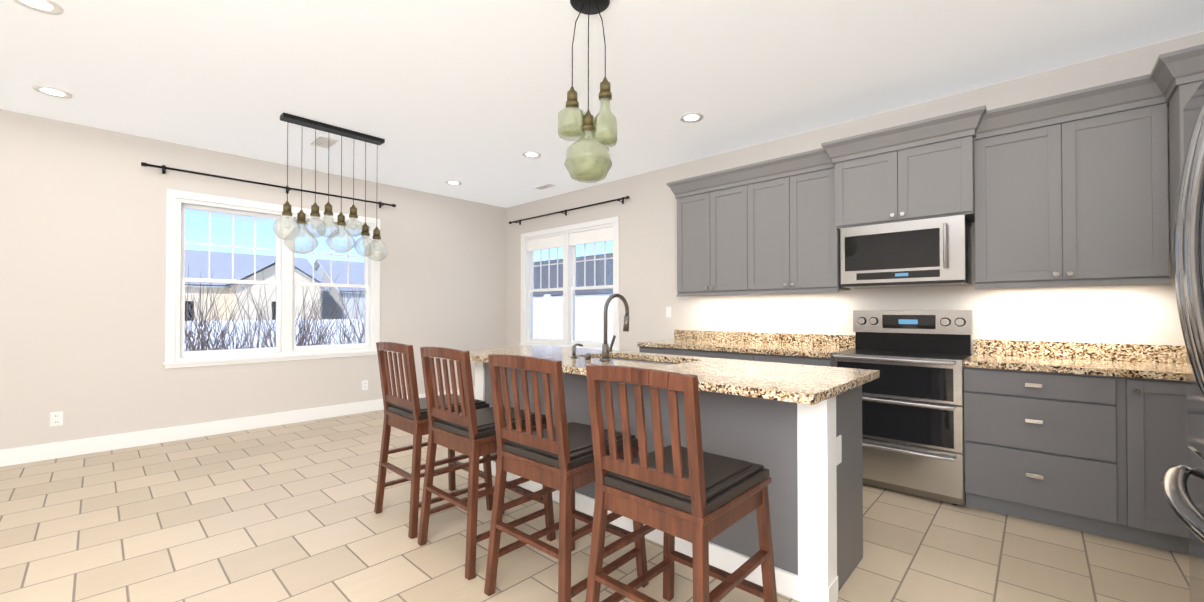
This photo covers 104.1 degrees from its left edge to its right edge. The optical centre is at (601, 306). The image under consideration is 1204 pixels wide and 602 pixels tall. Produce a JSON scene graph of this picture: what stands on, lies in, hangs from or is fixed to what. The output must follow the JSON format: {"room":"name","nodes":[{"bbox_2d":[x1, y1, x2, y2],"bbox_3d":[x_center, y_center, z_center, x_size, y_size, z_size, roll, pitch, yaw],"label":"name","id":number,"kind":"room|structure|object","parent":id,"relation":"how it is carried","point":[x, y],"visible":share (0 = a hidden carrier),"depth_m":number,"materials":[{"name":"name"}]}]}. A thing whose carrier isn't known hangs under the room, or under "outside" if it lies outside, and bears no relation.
{"room":"kitchen","nodes":[
{"label":"kitchen","id":0,"kind":"room"},
{"bbox_2d":[0,109,505,449],"bbox_3d":[-3.952,-0.142,4.696,0.150,2.830,7.400,-1,-1,43],"label":"wall","id":1,"kind":"structure","parent":0,"point":[82,267],"depth_m":4.31,"materials":[{"name":"grey paint"}]},
{"bbox_2d":[50,411,62,426],"bbox_3d":[-4.553,0.935,3.920,0.008,0.118,0.072,-1,-1,43],"label":"electrical outlet","id":2,"kind":"object","parent":1,"relation":"attached to","point":[56,418],"visible":1,"depth_m":3.92,"materials":[{"name":"white plastic"}]},
{"bbox_2d":[0,387,474,466],"bbox_3d":[-3.879,1.205,4.636,0.020,0.135,7.070,-1,-1,43],"label":"baseboard","id":3,"kind":"structure","parent":1,"relation":"attached to","point":[32,453],"depth_m":4.47,"materials":[{"name":"white wood"}]},
{"bbox_2d":[141,162,395,207],"bbox_3d":[-3.410,-1.283,5.106,0.102,0.080,2.290,-1,-1,43],"label":"curtain rod","id":4,"kind":"object","parent":1,"relation":"attached to","point":[164,167],"visible":1,"depth_m":4.86,"materials":[{"name":"black metal"}]},
{"bbox_2d":[163,189,379,368],"bbox_3d":[-3.478,-0.257,5.172,0.160,1.690,1.990,-1,-1,43],"label":"window","id":5,"kind":"structure","parent":1,"relation":"in","point":[178,203],"depth_m":5.00,"materials":[{"name":"white wood"}]},
{"bbox_2d":[362,380,367,389],"bbox_3d":[-2.887,0.954,5.716,0.008,0.118,0.072,-1,-1,43],"label":"electrical outlet","id":6,"kind":"object","parent":1,"relation":"attached to","point":[364,384],"visible":1,"depth_m":5.72,"materials":[{"name":"white plastic"}]},
{"bbox_2d":[0,396,1189,601],"bbox_3d":[-1.265,1.307,2.188,7.480,0.120,7.400,-1,-1,43],"label":"floor","id":7,"kind":"structure","parent":0,"point":[283,513],"depth_m":2.49,"materials":[{"name":"tile"}]},
{"bbox_2d":[374,342,493,538],"bbox_3d":[-1.034,0.731,2.884,0.500,1.051,0.548,-1,-1,43],"label":"stool","id":8,"kind":"object","parent":7,"relation":"on","point":[409,414],"visible":0.73,"depth_m":2.74,"materials":[{"name":"brown wood"}]},
{"bbox_2d":[418,346,555,579],"bbox_3d":[-0.617,0.727,2.497,0.500,1.051,0.548,-1,-1,43],"label":"stool","id":9,"kind":"object","parent":7,"relation":"on","point":[469,430],"visible":0.81,"depth_m":2.33,"materials":[{"name":"brown wood"}]},
{"bbox_2d":[484,354,648,601],"bbox_3d":[-0.158,0.722,2.071,0.500,1.051,0.548,-1,-1,41],"label":"stool","id":10,"kind":"object","parent":7,"relation":"on","point":[559,456],"visible":0.81,"depth_m":1.92,"materials":[{"name":"brown wood"}]},
{"bbox_2d":[639,348,696,356],"bbox_3d":[0.828,0.830,4.649,0.652,0.883,0.648,-1,-1,43],"label":"base cabinet","id":11,"kind":"object","parent":7,"relation":"on","point":[670,351],"depth_m":4.39,"materials":[{"name":"grey wood"}]},
{"bbox_2d":[475,357,869,601],"bbox_3d":[0.172,0.813,3.033,2.628,0.883,0.636,-1,-1,43],"label":"kitchen island","id":12,"kind":"object","parent":7,"relation":"on","point":[795,430],"depth_m":2.13,"materials":[{"name":"painted wood"},{"name":"granite"}]},
{"bbox_2d":[463,345,878,404],"bbox_3d":[0.116,0.352,2.977,2.685,0.036,0.980,-1,-1,43],"label":"island countertop","id":13,"kind":"structure","parent":12,"relation":"on","point":[768,381],"depth_m":2.34,"materials":[{"name":"beige stone"}]},
{"bbox_2d":[571,343,582,357],"bbox_3d":[-0.165,0.287,3.105,0.044,0.093,0.099,-1,-1,43],"label":"soap dispenser","id":14,"kind":"object","parent":13,"relation":"on","point":[574,350],"visible":1,"depth_m":3.08,"materials":[{"name":"silver metal"}]},
{"bbox_2d":[585,353,590,358],"bbox_3d":[-0.088,0.315,2.997,0.038,0.035,0.038,-1,-1,43],"label":"switch","id":15,"kind":"object","parent":13,"relation":"on","point":[587,355],"visible":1,"depth_m":2.98,"materials":[{"name":"silver metal"}]},
{"bbox_2d":[600,294,629,360],"bbox_3d":[0.104,0.124,2.950,0.112,0.417,0.255,-1,-1,43],"label":"faucet","id":16,"kind":"object","parent":13,"relation":"on","point":[606,349],"visible":1,"depth_m":2.89,"materials":[{"name":"silver metal"}]},
{"bbox_2d":[585,364,776,601],"bbox_3d":[0.278,0.718,1.667,0.500,1.051,0.548,-1,-1,43],"label":"stool","id":17,"kind":"object","parent":7,"relation":"on","point":[696,495],"visible":1,"depth_m":1.54,"materials":[{"name":"brown wood"}]},
{"bbox_2d":[697,352,760,360],"bbox_3d":[1.239,0.826,4.268,0.709,0.883,0.648,-1,-1,43],"label":"base cabinet","id":18,"kind":"object","parent":7,"relation":"on","point":[751,356],"depth_m":3.96,"materials":[{"name":"grey wood"}]},
{"bbox_2d":[761,356,830,366],"bbox_3d":[1.651,0.822,3.886,0.655,0.883,0.648,-1,-1,43],"label":"base cabinet","id":19,"kind":"object","parent":7,"relation":"on","point":[804,360],"depth_m":3.59,"materials":[{"name":"grey wood"}]},
{"bbox_2d":[637,340,851,359],"bbox_3d":[1.229,0.365,4.269,1.789,0.037,0.668,-1,-1,43],"label":"countertop","id":20,"kind":"structure","parent":19,"relation":"on","point":[697,345],"depth_m":4.08,"materials":[{"name":"beige stone"}]},
{"bbox_2d":[830,310,972,505],"bbox_3d":[2.148,0.642,3.374,0.764,1.234,0.721,-1,-1,43],"label":"range","id":21,"kind":"object","parent":7,"relation":"on","point":[913,418],"visible":0.81,"depth_m":3.14,"materials":[{"name":"silver metal"}]},
{"bbox_2d":[964,368,1148,545],"bbox_3d":[2.725,0.812,2.889,0.735,0.883,0.648,-1,-1,43],"label":"base cabinet","id":22,"kind":"object","parent":7,"relation":"on","point":[1053,448],"depth_m":2.62,"materials":[{"name":"grey wood"}]},
{"bbox_2d":[963,352,1186,379],"bbox_3d":[3.000,0.348,2.626,1.503,0.037,0.668,-1,-1,43],"label":"countertop","id":23,"kind":"structure","parent":22,"relation":"on","point":[1135,369],"depth_m":2.67,"materials":[{"name":"beige stone"}]},
{"bbox_2d":[1149,380,1192,554],"bbox_3d":[3.081,0.808,2.560,0.424,0.883,0.648,-1,-1,43],"label":"base cabinet","id":24,"kind":"object","parent":7,"relation":"on","point":[1168,431],"depth_m":2.36,"materials":[{"name":"grey wood"}]},
{"bbox_2d":[1161,80,1203,601],"bbox_3d":[1.558,0.342,0.739,0.857,1.780,0.820,-1,-1,43],"label":"fridge","id":25,"kind":"object","parent":7,"relation":"on","point":[1182,487],"visible":1,"depth_m":1.04,"materials":[{"name":"silver metal"}]},
{"bbox_2d":[0,0,1203,207],"bbox_3d":[-1.265,-1.643,2.219,7.480,0.120,7.400,-1,-1,43],"label":"ceiling","id":26,"kind":"structure","parent":0,"point":[468,94],"depth_m":3.10,"materials":[{"name":"white paint"}]},
{"bbox_2d":[12,0,63,14],"bbox_3d":[-2.936,-1.576,2.432,0.196,0.007,0.196,-1,-1,43],"label":"recessed light","id":27,"kind":"object","parent":26,"relation":"in","point":[48,7],"visible":1,"depth_m":2.46,"materials":[{"name":"white plastic"}]},
{"bbox_2d":[32,85,72,98],"bbox_3d":[-4.006,-1.566,3.425,0.196,0.007,0.196,-1,-1,43],"label":"recessed light","id":28,"kind":"object","parent":26,"relation":"in","point":[52,91],"visible":1,"depth_m":3.42,"materials":[{"name":"white plastic"}]},
{"bbox_2d":[309,135,338,148],"bbox_3d":[-2.629,-1.554,4.439,0.320,0.008,0.160,-1,-1,43],"label":"ceiling vent","id":29,"kind":"object","parent":26,"relation":"in","point":[324,142],"visible":1,"depth_m":4.43,"materials":[{"name":"white metal"}]},
{"bbox_2d":[273,112,387,260],"bbox_3d":[-2.333,-0.995,4.104,0.250,1.135,0.899,-1,-1,43],"label":"linear pendant light","id":30,"kind":"object","parent":26,"relation":"hanging from","point":[323,226],"visible":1,"depth_m":4.05,"materials":[{"name":"glass"}]},
{"bbox_2d":[445,180,461,184],"bbox_3d":[-1.846,-1.541,5.841,0.196,0.007,0.196,-1,-1,43],"label":"recessed light","id":31,"kind":"object","parent":26,"relation":"in","point":[451,182],"visible":0.96,"depth_m":5.82,"materials":[{"name":"white plastic"}]},
{"bbox_2d":[522,151,540,157],"bbox_3d":[-0.717,-1.552,4.793,0.196,0.007,0.196,-1,-1,43],"label":"recessed light","id":32,"kind":"object","parent":26,"relation":"in","point":[530,154],"visible":0.98,"depth_m":4.78,"materials":[{"name":"white plastic"}]},
{"bbox_2d":[535,183,556,189],"bbox_3d":[-0.728,-1.538,6.017,0.300,0.008,0.120,-1,-1,43],"label":"ceiling vent","id":33,"kind":"object","parent":26,"relation":"in","point":[545,186],"visible":1,"depth_m":5.99,"materials":[{"name":"white metal"}]},
{"bbox_2d":[558,0,616,183],"bbox_3d":[-0.080,-1.104,2.390,0.282,0.952,0.254,-1,-1,43],"label":"pendant light","id":34,"kind":"object","parent":26,"relation":"hanging from","point":[588,160],"visible":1,"depth_m":2.34,"materials":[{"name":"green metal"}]},
{"bbox_2d":[679,112,703,122],"bbox_3d":[0.739,-1.561,3.878,0.196,0.007,0.196,-1,-1,43],"label":"recessed light","id":35,"kind":"object","parent":26,"relation":"in","point":[692,117],"visible":0.94,"depth_m":3.87,"materials":[{"name":"white plastic"}]},
{"bbox_2d":[667,149,850,295],"bbox_3d":[1.392,-0.691,4.297,1.643,1.110,0.420,-1,-1,43],"label":"upper cabinet","id":36,"kind":"object","parent":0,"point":[751,229],"depth_m":4.14,"materials":[{"name":"grey wood"}]},
{"bbox_2d":[506,31,1203,354],"bbox_3d":[1.256,-0.141,4.810,7.330,2.830,0.150,-1,-1,43],"label":"wall","id":37,"kind":"structure","parent":0,"point":[646,212],"depth_m":4.05,"materials":[{"name":"grey paint"}]},
{"bbox_2d":[519,216,618,350],"bbox_3d":[-0.459,-0.245,6.367,1.950,1.690,0.160,-1,-1,43],"label":"window","id":38,"kind":"structure","parent":37,"relation":"in","point":[569,288],"depth_m":6.33,"materials":[{"name":"white"}]},
{"bbox_2d":[527,226,612,251],"bbox_3d":[-0.472,-0.905,6.360,1.700,0.170,0.020,-1,-1,43],"label":"window shade","id":39,"kind":"object","parent":38,"relation":"attached to","point":[593,236],"visible":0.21,"depth_m":6.25,"materials":[{"name":"white fabric"}]},
{"bbox_2d":[509,196,629,224],"bbox_3d":[-0.517,-1.270,6.293,2.320,0.080,0.102,-1,-1,43],"label":"curtain rod","id":40,"kind":"object","parent":37,"relation":"attached to","point":[566,210],"visible":1,"depth_m":6.15,"materials":[{"name":"black metal"}]},
{"bbox_2d":[666,307,671,316],"bbox_3d":[0.736,0.058,5.182,0.072,0.118,0.007,-1,-1,43],"label":"light switch","id":41,"kind":"object","parent":37,"relation":"attached to","point":[668,311],"visible":1,"depth_m":5.18,"materials":[{"name":"white plastic"}]},
{"bbox_2d":[837,310,846,323],"bbox_3d":[2.033,0.086,3.977,0.072,0.118,0.008,-1,-1,43],"label":"electrical outlet","id":42,"kind":"object","parent":37,"relation":"attached to","point":[841,316],"visible":1,"depth_m":3.98,"materials":[{"name":"white plastic"}]},
{"bbox_2d":[817,105,988,231],"bbox_3d":[2.226,-0.937,3.475,0.989,0.659,0.495,-1,-1,43],"label":"upper cabinet","id":43,"kind":"object","parent":37,"relation":"attached to","point":[935,167],"depth_m":3.30,"materials":[{"name":"grey wood"}]},
{"bbox_2d":[840,215,971,288],"bbox_3d":[2.231,-0.378,3.474,0.756,0.447,0.478,-1,-1,43],"label":"microwave","id":44,"kind":"object","parent":43,"relation":"attached to","point":[930,252],"visible":1,"depth_m":3.30,"materials":[{"name":"silver metal"}]},
{"bbox_2d":[674,330,1186,363],"bbox_3d":[2.282,0.289,3.733,4.062,0.105,0.022,-1,-1,43],"label":"backsplash","id":45,"kind":"structure","parent":37,"relation":"attached to","point":[1160,354],"depth_m":3.18,"materials":[{"name":"beige stone"}]},
{"bbox_2d":[966,75,1169,287],"bbox_3d":[2.865,-0.705,2.931,0.974,1.110,0.420,-1,-1,43],"label":"upper cabinet","id":46,"kind":"object","parent":37,"relation":"attached to","point":[1067,190],"depth_m":2.80,"materials":[{"name":"grey wood"}]},
{"bbox_2d":[1145,44,1203,279],"bbox_3d":[3.288,-0.711,2.361,0.705,1.110,0.680,-1,-1,43],"label":"upper cabinet","id":47,"kind":"object","parent":37,"relation":"attached to","point":[1175,76],"depth_m":2.54,"materials":[{"name":"grey wood"}]},
{"label":"outside","id":48,"kind":"structure","parent":0,"visible":0},
{"bbox_3d":[-0.880,1.992,20.991,150.000,0.200,150.000,-1,-1,43],"label":"ground","id":49,"kind":"structure","parent":48,"visible":0},
{"bbox_2d":[185,250,344,320],"bbox_3d":[-26.165,-0.888,30.157,13.199,5.750,13.200,-1,-1,43],"label":"house","id":50,"kind":"structure","parent":49,"relation":"on","point":[267,265],"depth_m":29.07,"materials":[{"name":"beige"}]},
{"bbox_2d":[184,268,364,350],"bbox_3d":[-5.951,0.538,8.168,3.461,2.452,6.729,-1,-1,43],"label":"shrubs","id":51,"kind":"object","parent":49,"relation":"on","point":[222,335],"depth_m":7.93,"materials":[{"name":"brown plant"}]},
{"bbox_2d":[345,261,364,318],"bbox_3d":[-18.739,-0.890,44.411,10.700,6.050,14.700,-1,-1,43],"label":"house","id":52,"kind":"structure","parent":49,"relation":"on","point":[356,273],"depth_m":36.95,"materials":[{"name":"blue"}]},
{"bbox_2d":[184,294,612,350],"bbox_3d":[-9.009,0.548,-6.872,24.000,2.110,38.070,-1,-1,43],"label":"fence","id":53,"kind":"object","parent":49,"relation":"on","point":[586,318],"depth_m":11.29,"materials":[{"name":"white plastic"}]},
{"bbox_2d":[533,253,612,297],"bbox_3d":[0.412,-1.006,35.648,17.699,6.100,10.699,-1,-1,43],"label":"house","id":54,"kind":"structure","parent":49,"relation":"on","point":[579,282],"depth_m":33.55,"materials":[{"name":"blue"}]}
]}

